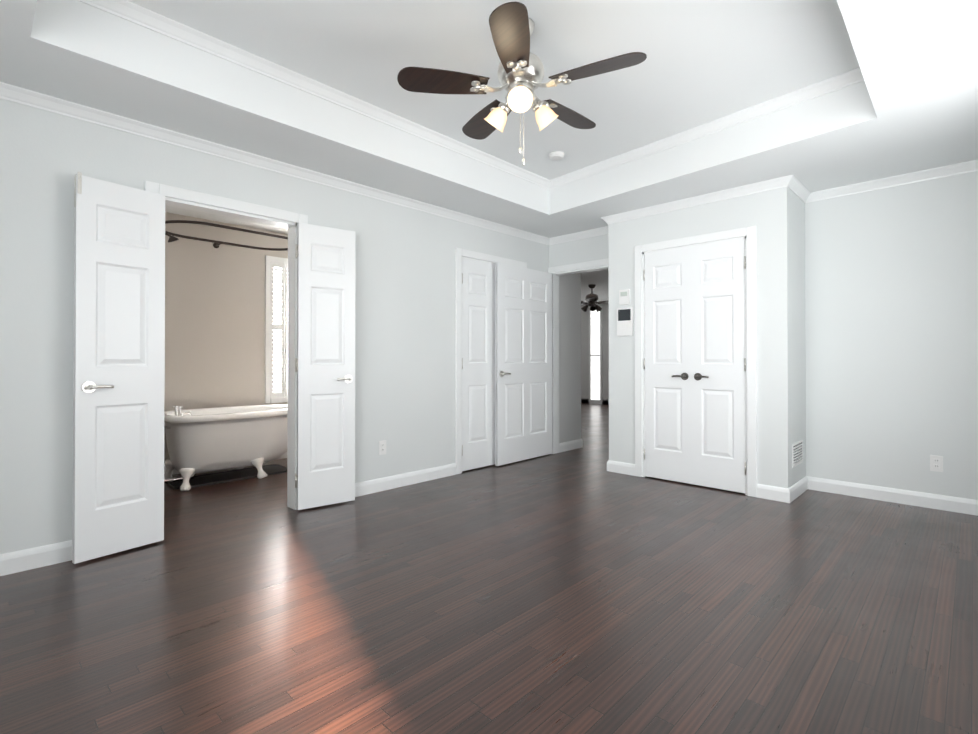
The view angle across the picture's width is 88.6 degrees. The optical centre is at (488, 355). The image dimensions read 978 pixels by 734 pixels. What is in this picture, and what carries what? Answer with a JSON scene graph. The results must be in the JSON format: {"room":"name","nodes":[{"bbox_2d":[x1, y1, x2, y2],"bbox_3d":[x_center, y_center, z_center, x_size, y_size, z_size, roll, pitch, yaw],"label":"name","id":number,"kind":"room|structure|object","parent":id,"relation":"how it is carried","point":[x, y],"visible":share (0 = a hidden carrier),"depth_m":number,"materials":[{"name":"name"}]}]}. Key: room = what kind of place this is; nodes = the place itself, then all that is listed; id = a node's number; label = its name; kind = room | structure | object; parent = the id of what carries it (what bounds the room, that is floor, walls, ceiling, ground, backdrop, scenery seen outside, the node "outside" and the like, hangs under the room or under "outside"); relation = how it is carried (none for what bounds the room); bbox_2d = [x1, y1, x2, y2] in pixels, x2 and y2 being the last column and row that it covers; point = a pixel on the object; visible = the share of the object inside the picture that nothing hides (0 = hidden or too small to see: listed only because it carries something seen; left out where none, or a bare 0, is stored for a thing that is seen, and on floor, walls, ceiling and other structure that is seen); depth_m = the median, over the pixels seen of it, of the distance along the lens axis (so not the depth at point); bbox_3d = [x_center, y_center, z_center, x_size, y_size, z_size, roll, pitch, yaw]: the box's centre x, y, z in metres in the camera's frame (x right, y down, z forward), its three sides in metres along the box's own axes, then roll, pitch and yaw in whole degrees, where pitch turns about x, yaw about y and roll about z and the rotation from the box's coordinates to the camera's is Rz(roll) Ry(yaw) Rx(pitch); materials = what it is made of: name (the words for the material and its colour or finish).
{"room":"empty bedroom","nodes":[
{"label":"empty bedroom","id":0,"kind":"room"},
{"bbox_2d":[164,212,287,463],"bbox_3d":[-2.928,-0.112,4.808,0.120,2.440,3.820,0,-1,44],"label":"wall","id":1,"kind":"structure","parent":0,"point":[214,327],"depth_m":4.95,"materials":[{"name":"paint"}]},
{"bbox_2d":[164,452,286,474],"bbox_3d":[-2.880,1.055,4.753,0.015,0.104,3.580,0,-1,44],"label":"baseboard","id":2,"kind":"structure","parent":1,"relation":"attached to","point":[175,471],"depth_m":4.70,"materials":[{"name":"paint"}]},
{"bbox_2d":[273,267,287,391],"bbox_3d":[-2.195,-0.277,5.622,0.005,1.460,0.600,0,-1,44],"label":"bathroom window","id":3,"kind":"structure","parent":1,"relation":"in","point":[275,323],"depth_m":5.50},
{"bbox_2d":[265,255,287,402],"bbox_3d":[-2.114,-0.278,5.543,0.054,1.560,0.700,0,-1,44],"label":"window shutters","id":4,"kind":"object","parent":3,"relation":"attached to","point":[277,395],"visible":0.33,"depth_m":5.37,"materials":[{"name":"paint"}]},
{"bbox_2d":[165,205,287,233],"bbox_3d":[-2.289,-1.376,4.198,1.900,0.080,3.820,0,-1,44],"label":"ceiling","id":5,"kind":"structure","parent":0,"point":[201,215],"depth_m":4.90,"materials":[{"name":"paint"}]},
{"bbox_2d":[165,220,287,250],"bbox_3d":[-2.405,-1.145,4.678,0.822,0.376,1.270,0,-1,44],"label":"rail","id":6,"kind":"object","parent":5,"relation":"hanging from","point":[172,238],"visible":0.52,"depth_m":4.52,"materials":[{"name":"brown metal"}]},
{"bbox_2d":[0,99,548,553],"bbox_3d":[-1.264,-0.119,3.796,0.120,2.440,5.480,0,-1,44],"label":"wall","id":7,"kind":"structure","parent":0,"point":[405,333],"depth_m":2.99,"materials":[{"name":"paint"}]},
{"bbox_2d":[0,540,71,575],"bbox_3d":[-2.513,1.040,2.398,0.015,0.104,1.445,0,-1,44],"label":"baseboard","id":8,"kind":"structure","parent":7,"relation":"attached to","point":[31,558],"depth_m":2.58,"materials":[{"name":"paint"}]},
{"bbox_2d":[72,172,164,563],"bbox_3d":[-2.044,0.061,2.796,0.132,2.042,0.431,0,0,35],"label":"bathroom door","id":9,"kind":"structure","parent":7,"relation":"in","point":[118,366],"depth_m":2.76,"materials":[{"name":"paint"}]},
{"bbox_2d":[145,181,307,509],"bbox_3d":[-1.715,0.039,3.329,0.156,2.118,0.994,0,-1,44],"label":"door frame","id":10,"kind":"structure","parent":7,"relation":"attached to","point":[292,379],"depth_m":3.58,"materials":[{"name":"paint"}]},
{"bbox_2d":[0,82,551,244],"bbox_3d":[-1.160,-1.307,3.788,0.051,0.065,5.360,0,-1,44],"label":"crown molding","id":11,"kind":"structure","parent":7,"relation":"attached to","point":[48,103],"depth_m":3.22,"materials":[{"name":"paint"}]},
{"bbox_2d":[295,222,354,509],"bbox_3d":[-1.192,0.073,3.674,0.430,2.030,0.132,0,0,-37],"label":"bathroom door","id":12,"kind":"structure","parent":7,"relation":"in","point":[325,359],"depth_m":3.65,"materials":[{"name":"paint"}]},
{"bbox_2d":[379,440,385,454],"bbox_3d":[-0.870,0.753,4.106,0.008,0.114,0.070,0,-1,44],"label":"outlet","id":13,"kind":"object","parent":7,"relation":"attached to","point":[382,447],"visible":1,"depth_m":4.10,"materials":[{"name":"white plastic"}]},
{"bbox_2d":[355,463,455,496],"bbox_3d":[-0.814,1.051,4.155,0.015,0.104,1.457,0,-1,44],"label":"baseboard","id":14,"kind":"structure","parent":7,"relation":"attached to","point":[400,480],"depth_m":4.24,"materials":[{"name":"paint"}]},
{"bbox_2d":[462,258,492,470],"bbox_3d":[-0.121,0.081,4.912,0.046,2.030,0.435,0,-1,44],"label":"closet door","id":15,"kind":"structure","parent":7,"relation":"in","point":[477,364],"depth_m":4.90,"materials":[{"name":"paint"}]},
{"bbox_2d":[462,256,494,264],"bbox_3d":[-0.002,0.085,5.100,0.120,2.050,0.890,0,-1,44],"label":"door frame","id":16,"kind":"structure","parent":7,"relation":"attached to","point":[478,260],"depth_m":4.92,"materials":[{"name":"paint"}]},
{"bbox_2d":[455,248,526,473],"bbox_3d":[0.048,0.050,5.052,0.018,2.118,1.026,0,-1,44],"label":"trim","id":17,"kind":"structure","parent":7,"relation":"attached to","point":[459,253],"depth_m":4.70,"materials":[{"name":"paint"}]},
{"bbox_2d":[493,265,494,463],"bbox_3d":[0.181,0.083,5.225,0.046,2.030,0.435,0,-1,44],"label":"closet door","id":18,"kind":"structure","parent":7,"relation":"in","point":[493,364],"depth_m":5.07,"materials":[{"name":"paint"}]},
{"bbox_2d":[495,262,551,465],"bbox_3d":[0.404,0.084,5.330,0.094,2.030,0.924,0,-1,43],"label":"hall door","id":19,"kind":"structure","parent":7,"relation":"in","point":[523,363],"depth_m":5.29,"materials":[{"name":"paint"}]},
{"bbox_2d":[0,403,977,733],"bbox_3d":[0.042,1.150,6.671,10.350,0.060,11.700,0,-1,44],"label":"floor","id":20,"kind":"structure","parent":0,"point":[580,591],"depth_m":2.10,"materials":[{"name":"brown wood"}]},
{"bbox_2d":[164,404,287,490],"bbox_3d":[-2.313,0.774,4.647,0.720,0.678,1.288,0,-1,44],"label":"bathtub","id":21,"kind":"object","parent":20,"relation":"on","point":[203,440],"visible":0.85,"depth_m":4.33,"materials":[{"name":"white ceramic"}]},
{"bbox_2d":[166,464,286,488],"bbox_3d":[-2.359,1.098,4.597,0.380,0.016,0.980,0,-1,44],"label":"bath mat","id":22,"kind":"object","parent":20,"relation":"on","point":[220,477],"visible":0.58,"depth_m":4.56,"materials":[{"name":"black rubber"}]},
{"bbox_2d":[608,460,634,475],"bbox_3d":[1.249,1.055,4.716,0.285,0.104,0.015,0,-1,44],"label":"baseboard","id":23,"kind":"structure","parent":20,"relation":"on","point":[613,466],"depth_m":4.71,"materials":[{"name":"paint"}]},
{"bbox_2d":[0,0,977,302],"bbox_3d":[0.059,-1.500,6.756,9.920,0.360,11.320,0,-1,44],"label":"ceiling","id":24,"kind":"structure","parent":0,"point":[909,104],"depth_m":2.83,"materials":[{"name":"paint"}]},
{"bbox_2d":[77,0,552,189],"bbox_3d":[-0.669,-1.609,3.416,0.063,0.065,3.625,0,-1,44],"label":"crown molding","id":25,"kind":"structure","parent":24,"relation":"attached to","point":[153,21],"depth_m":2.89,"materials":[{"name":"paint"}]},
{"bbox_2d":[397,2,646,165],"bbox_3d":[0.194,-1.293,2.531,1.160,0.708,1.117,0,-1,44],"label":"ceiling fan","id":26,"kind":"object","parent":24,"relation":"hanging from","point":[520,72],"visible":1,"depth_m":2.41,"materials":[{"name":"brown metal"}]},
{"bbox_2d":[549,151,563,159],"bbox_3d":[0.549,-1.620,4.070,0.124,0.035,0.124,0,-1,44],"label":"smoke detector","id":27,"kind":"object","parent":24,"relation":"attached to","point":[556,155],"visible":1,"depth_m":4.04,"materials":[{"name":"white plastic"}]},
{"bbox_2d":[581,284,608,322],"bbox_3d":[1.927,-0.949,9.213,1.151,0.708,1.145,0,-1,44],"label":"ceiling fan","id":28,"kind":"object","parent":24,"relation":"hanging from","point":[591,298],"visible":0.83,"depth_m":9.16,"materials":[{"name":"brown metal"}]},
{"bbox_2d":[537,68,863,187],"bbox_3d":[1.377,-1.607,3.763,2.340,0.065,0.281,0,-1,44],"label":"crown molding","id":29,"kind":"structure","parent":24,"relation":"attached to","point":[849,78],"depth_m":3.49,"materials":[{"name":"paint"}]},
{"bbox_2d":[601,175,799,223],"bbox_3d":[1.680,-1.303,4.288,1.622,0.065,0.051,0,-1,44],"label":"crown molding","id":30,"kind":"structure","parent":24,"relation":"attached to","point":[790,181],"depth_m":4.15,"materials":[{"name":"paint"}]},
{"bbox_2d":[857,67,863,79],"bbox_3d":[1.019,-1.621,1.621,0.100,0.065,3.390,0,-1,44],"label":"crown molding","id":31,"kind":"structure","parent":24,"relation":"attached to","point":[859,73],"depth_m":2.88,"materials":[{"name":"paint"}]},
{"bbox_2d":[559,273,580,442],"bbox_3d":[0.902,-0.104,6.008,0.160,2.440,0.470,0,-1,44],"label":"wall","id":32,"kind":"structure","parent":0,"point":[570,357],"depth_m":5.95,"materials":[{"name":"paint"}]},
{"bbox_2d":[559,439,582,452],"bbox_3d":[0.970,1.063,5.945,0.015,0.104,0.485,0,-1,44],"label":"baseboard","id":33,"kind":"structure","parent":32,"relation":"attached to","point":[570,445],"depth_m":5.93,"materials":[{"name":"paint"}]},
{"bbox_2d":[581,302,608,404],"bbox_3d":[2.952,-0.067,11.739,7.140,2.440,0.120,0,-1,44],"label":"wall","id":34,"kind":"structure","parent":0,"point":[585,349],"depth_m":12.17,"materials":[{"name":"paint"}]},
{"bbox_2d":[581,399,608,404],"bbox_3d":[2.915,1.101,11.693,6.900,0.104,0.015,0,-1,44],"label":"baseboard","id":35,"kind":"structure","parent":34,"relation":"attached to","point":[582,400],"depth_m":12.19,"materials":[{"name":"paint"}]},
{"bbox_2d":[589,306,602,403],"bbox_3d":[3.072,-0.013,11.517,4.680,2.330,0.030,0,-1,44],"label":"window","id":36,"kind":"structure","parent":34,"relation":"in","point":[600,401],"depth_m":11.91,"materials":[{"name":"paint"}]},
{"bbox_2d":[591,310,599,399],"bbox_3d":[3.074,-0.038,11.519,4.580,2.180,0.005,0,-1,44],"label":"window panel","id":37,"kind":"object","parent":36,"relation":"attached to","point":[595,360],"visible":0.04,"depth_m":12.02,"materials":[{"name":"white glass"}]},
{"bbox_2d":[608,187,805,487],"bbox_3d":[1.893,-0.114,4.500,1.520,2.440,0.560,0,-1,44],"label":"wall","id":38,"kind":"structure","parent":0,"point":[776,217],"depth_m":3.95,"materials":[{"name":"paint"}]},
{"bbox_2d":[619,289,629,304],"bbox_3d":[1.269,-0.548,4.700,0.100,0.140,0.024,0,-1,44],"label":"thermostat","id":39,"kind":"object","parent":38,"relation":"attached to","point":[624,297],"visible":0.98,"depth_m":4.69,"materials":[{"name":"white plastic"}]},
{"bbox_2d":[617,307,632,335],"bbox_3d":[1.272,-0.318,4.694,0.160,0.260,0.026,0,-1,44],"label":"keypad","id":40,"kind":"object","parent":38,"relation":"attached to","point":[624,321],"visible":0.98,"depth_m":4.68,"materials":[{"name":"white plastic"}]},
{"bbox_2d":[635,226,756,496],"bbox_3d":[1.758,0.079,4.309,0.890,2.050,0.100,0,-1,44],"label":"door frame","id":41,"kind":"structure","parent":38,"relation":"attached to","point":[643,282],"depth_m":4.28,"materials":[{"name":"paint"}]},
{"bbox_2d":[643,247,691,483],"bbox_3d":[1.565,0.078,4.422,0.435,2.030,0.083,0,-1,44],"label":"closet door","id":42,"kind":"structure","parent":41,"relation":"attached to","point":[668,413],"depth_m":4.42,"materials":[{"name":"paint"}]},
{"bbox_2d":[691,239,745,492],"bbox_3d":[1.877,0.076,4.120,0.435,2.030,0.083,0,-1,44],"label":"closet door","id":43,"kind":"structure","parent":41,"relation":"attached to","point":[718,364],"depth_m":4.12,"materials":[{"name":"paint"}]},
{"bbox_2d":[784,476,807,502],"bbox_3d":[2.432,1.050,3.947,0.015,0.104,0.555,0,-1,44],"label":"baseboard","id":44,"kind":"structure","parent":38,"relation":"attached to","point":[790,494],"depth_m":3.88,"materials":[{"name":"paint"}]},
{"bbox_2d":[792,440,802,467],"bbox_3d":[2.437,0.772,3.955,0.012,0.180,0.300,0,-1,44],"label":"return air vent","id":45,"kind":"object","parent":38,"relation":"attached to","point":[797,453],"visible":0.98,"depth_m":3.92,"materials":[{"name":"white plastic"}]},
{"bbox_2d":[549,171,977,499],"bbox_3d":[2.185,-0.114,4.545,4.056,2.440,0.248,0,0,39],"label":"wall","id":46,"kind":"structure","parent":0,"point":[891,309],"depth_m":3.78,"materials":[{"name":"paint"}]},
{"bbox_2d":[548,258,608,453],"bbox_3d":[1.069,0.053,5.422,0.963,2.118,0.138,0,-1,44],"label":"door frame","id":47,"kind":"structure","parent":46,"relation":"attached to","point":[555,363],"depth_m":5.69,"materials":[{"name":"paint"}]},
{"bbox_2d":[552,226,607,244],"bbox_3d":[1.033,-1.296,5.359,0.900,0.065,0.051,0,-1,44],"label":"crown molding","id":48,"kind":"structure","parent":46,"relation":"attached to","point":[603,230],"depth_m":5.40,"materials":[{"name":"paint"}]},
{"bbox_2d":[791,182,811,201],"bbox_3d":[2.441,-1.306,3.944,0.051,0.065,0.450,0,-1,44],"label":"crown molding","id":49,"kind":"structure","parent":46,"relation":"attached to","point":[801,191],"depth_m":4.03,"materials":[{"name":"paint"}]},
{"bbox_2d":[804,160,977,202],"bbox_3d":[3.061,-1.307,3.731,1.240,0.065,0.051,0,-1,44],"label":"crown molding","id":50,"kind":"structure","parent":46,"relation":"attached to","point":[969,166],"depth_m":3.74,"materials":[{"name":"paint"}]},
{"bbox_2d":[808,476,977,515],"bbox_3d":[3.096,1.048,3.708,1.300,0.104,0.015,0,-1,44],"label":"baseboard","id":51,"kind":"structure","parent":46,"relation":"attached to","point":[921,499],"depth_m":3.75,"materials":[{"name":"paint"}]},
{"bbox_2d":[930,455,942,471],"bbox_3d":[3.213,0.775,3.601,0.070,0.114,0.008,0,-1,44],"label":"outlet","id":52,"kind":"object","parent":46,"relation":"attached to","point":[936,463],"visible":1,"depth_m":3.60,"materials":[{"name":"white plastic"}]}
]}

